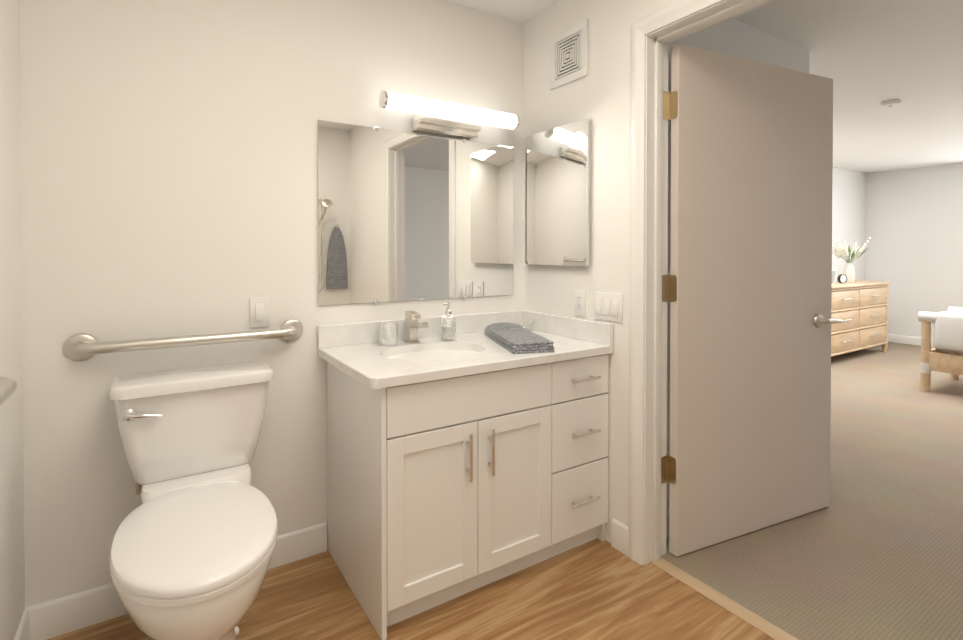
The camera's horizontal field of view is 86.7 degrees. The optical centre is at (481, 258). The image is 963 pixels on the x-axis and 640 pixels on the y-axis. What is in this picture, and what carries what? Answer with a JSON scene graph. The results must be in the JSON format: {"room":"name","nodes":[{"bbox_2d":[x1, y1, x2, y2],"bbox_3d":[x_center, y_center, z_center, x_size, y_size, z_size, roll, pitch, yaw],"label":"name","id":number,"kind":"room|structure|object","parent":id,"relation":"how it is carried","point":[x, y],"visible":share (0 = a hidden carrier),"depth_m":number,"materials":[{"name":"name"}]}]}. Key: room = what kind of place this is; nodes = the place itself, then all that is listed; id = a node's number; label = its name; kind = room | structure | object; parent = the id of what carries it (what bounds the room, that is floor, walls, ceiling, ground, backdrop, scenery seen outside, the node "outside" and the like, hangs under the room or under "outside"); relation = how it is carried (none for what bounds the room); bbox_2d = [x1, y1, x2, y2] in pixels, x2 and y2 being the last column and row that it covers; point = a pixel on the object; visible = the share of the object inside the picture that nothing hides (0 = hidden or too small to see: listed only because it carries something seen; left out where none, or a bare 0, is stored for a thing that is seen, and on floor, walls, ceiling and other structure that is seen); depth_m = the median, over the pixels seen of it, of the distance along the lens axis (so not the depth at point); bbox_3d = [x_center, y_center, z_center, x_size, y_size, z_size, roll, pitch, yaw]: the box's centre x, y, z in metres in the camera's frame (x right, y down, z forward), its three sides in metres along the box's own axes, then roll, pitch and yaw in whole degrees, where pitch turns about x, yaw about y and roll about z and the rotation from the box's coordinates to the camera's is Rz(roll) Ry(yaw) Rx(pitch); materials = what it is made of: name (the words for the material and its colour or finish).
{"room":"bathroom","nodes":[
{"label":"bathroom","id":0,"kind":"room"},
{"bbox_2d":[0,0,31,639],"bbox_3d":[-0.729,0.017,0.392,0.120,2.400,2.990,0,1,-33],"label":"wall","id":1,"kind":"structure","parent":0,"point":[16,411],"depth_m":1.50,"materials":[{"name":"white paint"}]},
{"bbox_2d":[0,377,16,404],"bbox_3d":[-0.831,0.298,0.735,0.075,0.091,1.161,0,1,-33],"label":"grab rail","id":2,"kind":"object","parent":1,"relation":"attached to","point":[8,386],"visible":1,"depth_m":1.12,"materials":[{"name":"silver metal"}]},
{"bbox_2d":[14,606,37,639],"bbox_3d":[-0.674,1.160,0.442,0.014,0.113,2.750,0,1,-33],"label":"baseboard","id":3,"kind":"structure","parent":1,"relation":"attached to","point":[28,626],"depth_m":1.58,"materials":[{"name":"white paint"}]},
{"bbox_2d":[24,0,523,605],"bbox_3d":[-0.627,-0.004,2.167,1.920,2.400,0.120,0,1,-33],"label":"wall","id":4,"kind":"structure","parent":0,"point":[158,168],"depth_m":1.84,"materials":[{"name":"white paint"}]},
{"bbox_2d":[34,522,326,639],"bbox_3d":[-1.016,1.143,1.850,0.905,0.113,0.014,0,1,-33],"label":"baseboard","id":5,"kind":"structure","parent":4,"relation":"attached to","point":[60,616],"depth_m":1.69,"materials":[{"name":"white paint"}]},
{"bbox_2d":[63,319,302,360],"bbox_3d":[-1.008,0.285,1.807,0.747,0.091,0.075,0,1,-33],"label":"grab rail","id":6,"kind":"object","parent":4,"relation":"attached to","point":[81,347],"visible":1,"depth_m":1.73,"materials":[{"name":"silver metal"}]},
{"bbox_2d":[250,297,269,327],"bbox_3d":[-0.846,0.203,1.948,0.070,0.115,0.013,0,1,-33],"label":"switch plate","id":7,"kind":"object","parent":4,"relation":"attached to","point":[259,311],"visible":1,"depth_m":1.95,"materials":[{"name":"white plastic"}]},
{"bbox_2d":[317,120,512,304],"bbox_3d":[-0.250,-0.190,2.330,0.980,0.762,0.010,0,1,-33],"label":"vanity mirror","id":8,"kind":"object","parent":4,"relation":"attached to","point":[403,216],"visible":1,"depth_m":2.28,"materials":[{"name":"silver metal"}]},
{"bbox_2d":[379,90,519,138],"bbox_3d":[-0.141,-0.637,2.317,0.684,0.125,0.140,0,1,-33],"label":"light bar","id":9,"kind":"object","parent":4,"relation":"attached to","point":[438,117],"visible":1,"depth_m":2.27,"materials":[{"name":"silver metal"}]},
{"bbox_2d":[47,538,773,639],"bbox_3d":[0.114,1.260,0.953,2.128,0.100,2.990,0,1,-33],"label":"floor","id":10,"kind":"structure","parent":0,"point":[596,589],"depth_m":1.74,"materials":[{"name":"brown wood"}]},
{"bbox_2d":[109,361,277,639],"bbox_3d":[-0.811,0.796,1.492,0.472,0.815,0.798,0,1,-33],"label":"toilet","id":11,"kind":"object","parent":10,"relation":"on","point":[193,543],"visible":1,"depth_m":1.49,"materials":[{"name":"white ceramic"}]},
{"bbox_2d":[317,310,612,639],"bbox_3d":[-0.056,0.733,2.096,1.049,0.927,0.628,0,1,-33],"label":"bathroom vanity","id":12,"kind":"object","parent":10,"relation":"on","point":[472,457],"visible":0.98,"depth_m":1.84,"materials":[{"name":"white paint"}]},
{"bbox_2d":[379,321,397,345],"bbox_3d":[-0.390,0.312,2.136,0.081,0.092,0.081,0,1,-33],"label":"glass tumbler","id":13,"kind":"object","parent":12,"relation":"on","point":[389,342],"visible":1,"depth_m":2.11,"materials":[{"name":"clear glass"}]},
{"bbox_2d":[403,311,428,342],"bbox_3d":[-0.276,0.292,2.165,0.054,0.132,0.155,0,1,-33],"label":"faucet","id":14,"kind":"object","parent":12,"relation":"on","point":[412,325],"visible":1,"depth_m":2.18,"materials":[{"name":"silver metal"}]},
{"bbox_2d":[440,302,455,340],"bbox_3d":[-0.147,0.274,2.260,0.072,0.167,0.072,0,1,-33],"label":"soap dispenser","id":15,"kind":"object","parent":12,"relation":"on","point":[447,331],"visible":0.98,"depth_m":2.24,"materials":[{"name":"clear glass"}]},
{"bbox_2d":[485,322,553,353],"bbox_3d":[0.145,0.327,2.198,0.169,0.062,0.507,0,1,-13],"label":"folded towel","id":16,"kind":"object","parent":12,"relation":"on","point":[513,338],"visible":1,"depth_m":2.07,"materials":[{"name":"grey fabric"}]},
{"bbox_2d":[513,320,532,329],"bbox_3d":[0.202,0.329,2.503,0.122,0.050,0.048,0,1,-33],"label":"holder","id":17,"kind":"object","parent":12,"relation":"on","point":[524,323],"visible":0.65,"depth_m":2.50,"materials":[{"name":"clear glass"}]},
{"bbox_2d":[524,0,676,542],"bbox_3d":[1.081,0.005,1.414,0.125,2.400,5.000,0,1,-33],"label":"wall","id":18,"kind":"structure","parent":0,"point":[602,96],"depth_m":2.17,"materials":[{"name":"white paint"}]},
{"bbox_2d":[524,118,590,265],"bbox_3d":[0.346,-0.292,2.404,0.028,0.642,0.440,0,1,-33],"label":"mirror","id":19,"kind":"object","parent":18,"relation":"attached to","point":[557,195],"visible":0.94,"depth_m":2.36,"materials":[{"name":"silver metal"}]},
{"bbox_2d":[550,19,587,89],"bbox_3d":[0.398,-0.929,2.333,0.012,0.245,0.245,0,1,-33],"label":"air vent","id":20,"kind":"object","parent":18,"relation":"in","point":[569,55],"visible":1,"depth_m":2.32,"materials":[{"name":"white plastic"}]},
{"bbox_2d":[574,289,585,315],"bbox_3d":[0.439,0.195,2.285,0.008,0.115,0.070,0,1,-33],"label":"electrical outlet plate","id":21,"kind":"object","parent":18,"relation":"attached to","point":[579,301],"visible":1,"depth_m":2.28,"materials":[{"name":"white plastic"}]},
{"bbox_2d":[593,292,622,321],"bbox_3d":[0.527,0.200,2.145,0.013,0.115,0.162,0,1,-33],"label":"switch plate","id":22,"kind":"object","parent":18,"relation":"attached to","point":[607,306],"visible":1,"depth_m":2.13,"materials":[{"name":"white plastic"}]},
{"bbox_2d":[611,518,628,537],"bbox_3d":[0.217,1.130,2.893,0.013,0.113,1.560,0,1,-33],"label":"baseboard","id":23,"kind":"structure","parent":18,"relation":"attached to","point":[618,527],"depth_m":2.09,"materials":[{"name":"white paint"}]},
{"bbox_2d":[629,0,772,564],"bbox_3d":[0.962,0.135,1.601,0.159,2.135,1.140,0,1,-33],"label":"door frame","id":24,"kind":"structure","parent":18,"relation":"attached to","point":[653,35],"depth_m":2.00,"materials":[{"name":"white paint"}]},
{"bbox_2d":[661,44,842,556],"bbox_3d":[1.205,0.167,2.212,1.018,2.033,0.248,0,1,-33],"label":"door","id":25,"kind":"structure","parent":24,"relation":"attached to","point":[747,288],"depth_m":2.18,"materials":[{"name":"beige paint"}]},
{"bbox_2d":[446,0,962,173],"bbox_3d":[3.085,-1.231,2.695,9.043,0.160,5.240,0,1,-33],"label":"ceiling","id":26,"kind":"structure","parent":0,"point":[868,57],"depth_m":3.03,"materials":[{"name":"white paint"}]},
{"bbox_2d":[880,99,900,107],"bbox_3d":[3.024,-1.147,3.769,0.120,0.034,0.120,0,1,-33],"label":"smoke detector","id":27,"kind":"object","parent":26,"relation":"attached to","point":[890,103],"visible":1,"depth_m":3.74,"materials":[{"name":"white plastic"}]},
{"bbox_2d":[667,18,808,509],"bbox_3d":[1.228,0.011,2.533,1.335,2.360,0.120,0,1,-33],"label":"wall","id":28,"kind":"structure","parent":0,"point":[731,36],"depth_m":2.43,"materials":[{"name":"white paint"}]},
{"bbox_2d":[666,510,668,537],"bbox_3d":[1.270,1.135,2.494,1.348,0.113,0.014,0,1,-33],"label":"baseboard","id":29,"kind":"structure","parent":28,"relation":"attached to","point":[667,525],"depth_m":2.18,"materials":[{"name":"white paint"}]},
{"bbox_2d":[832,167,866,280],"bbox_3d":[2.566,-0.044,5.422,6.970,2.400,0.120,0,1,-33],"label":"wall","id":30,"kind":"structure","parent":0,"point":[849,188],"depth_m":6.92,"materials":[{"name":"white paint"}]},
{"bbox_2d":[867,163,962,338],"bbox_3d":[6.829,-0.040,5.135,0.120,2.400,4.950,0,1,-33],"label":"wall","id":31,"kind":"structure","parent":0,"point":[909,222],"depth_m":6.72,"materials":[{"name":"white paint"}]},
{"bbox_2d":[888,334,933,346],"bbox_3d":[6.782,1.104,5.100,0.014,0.113,4.980,0,1,-33],"label":"baseboard","id":32,"kind":"structure","parent":31,"relation":"attached to","point":[911,340],"depth_m":6.81,"materials":[{"name":"white paint"}]},
{"label":"outside","id":33,"kind":"structure","parent":0,"visible":0},
{"bbox_2d":[661,342,962,639],"bbox_3d":[3.979,1.229,3.302,6.915,0.106,5.240,0,1,-33],"label":"floor carpet","id":34,"kind":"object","parent":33,"point":[873,550],"depth_m":2.19,"materials":[{"name":"beige carpet"}]},
{"bbox_2d":[650,558,798,639],"bbox_3d":[0.958,1.197,1.611,0.055,0.011,0.990,0,1,-33],"label":"floor strip","id":35,"kind":"object","parent":34,"relation":"on","point":[766,627],"visible":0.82,"depth_m":1.77,"materials":[{"name":"beige wood"}]},
{"bbox_2d":[831,280,890,356],"bbox_3d":[4.208,0.715,6.031,1.644,0.868,0.517,0,1,-33],"label":"dresser","id":36,"kind":"object","parent":34,"relation":"on","point":[859,308],"visible":0.56,"depth_m":5.85,"materials":[{"name":"brown wood"}]},
{"bbox_2d":[832,269,836,283],"bbox_3d":[3.916,0.201,5.741,0.131,0.168,0.124,0,1,-33],"label":"photo frame","id":37,"kind":"object","parent":36,"relation":"on","point":[834,272],"visible":0.33,"depth_m":5.72,"materials":[{"name":"white paper"}]},
{"bbox_2d":[837,274,846,282],"bbox_3d":[4.197,0.232,5.932,0.104,0.109,0.036,0,1,-13],"label":"desk clock","id":38,"kind":"object","parent":36,"relation":"on","point":[841,278],"visible":1,"depth_m":5.92,"materials":[{"name":"black plastic"}]},
{"bbox_2d":[832,237,870,282],"bbox_3d":[4.396,0.004,6.122,0.442,0.550,0.446,0,1,-33],"label":"vase","id":39,"kind":"object","parent":36,"relation":"on","point":[840,250],"visible":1,"depth_m":6.08,"materials":[{"name":"white ceramic"}]},
{"bbox_2d":[918,306,962,391],"bbox_3d":[4.416,0.739,4.359,0.857,0.860,0.840,0,1,-33],"label":"armchair","id":40,"kind":"object","parent":34,"relation":"on","point":[945,354],"visible":0.94,"depth_m":4.37,"materials":[{"name":"white fabric"}]}
]}

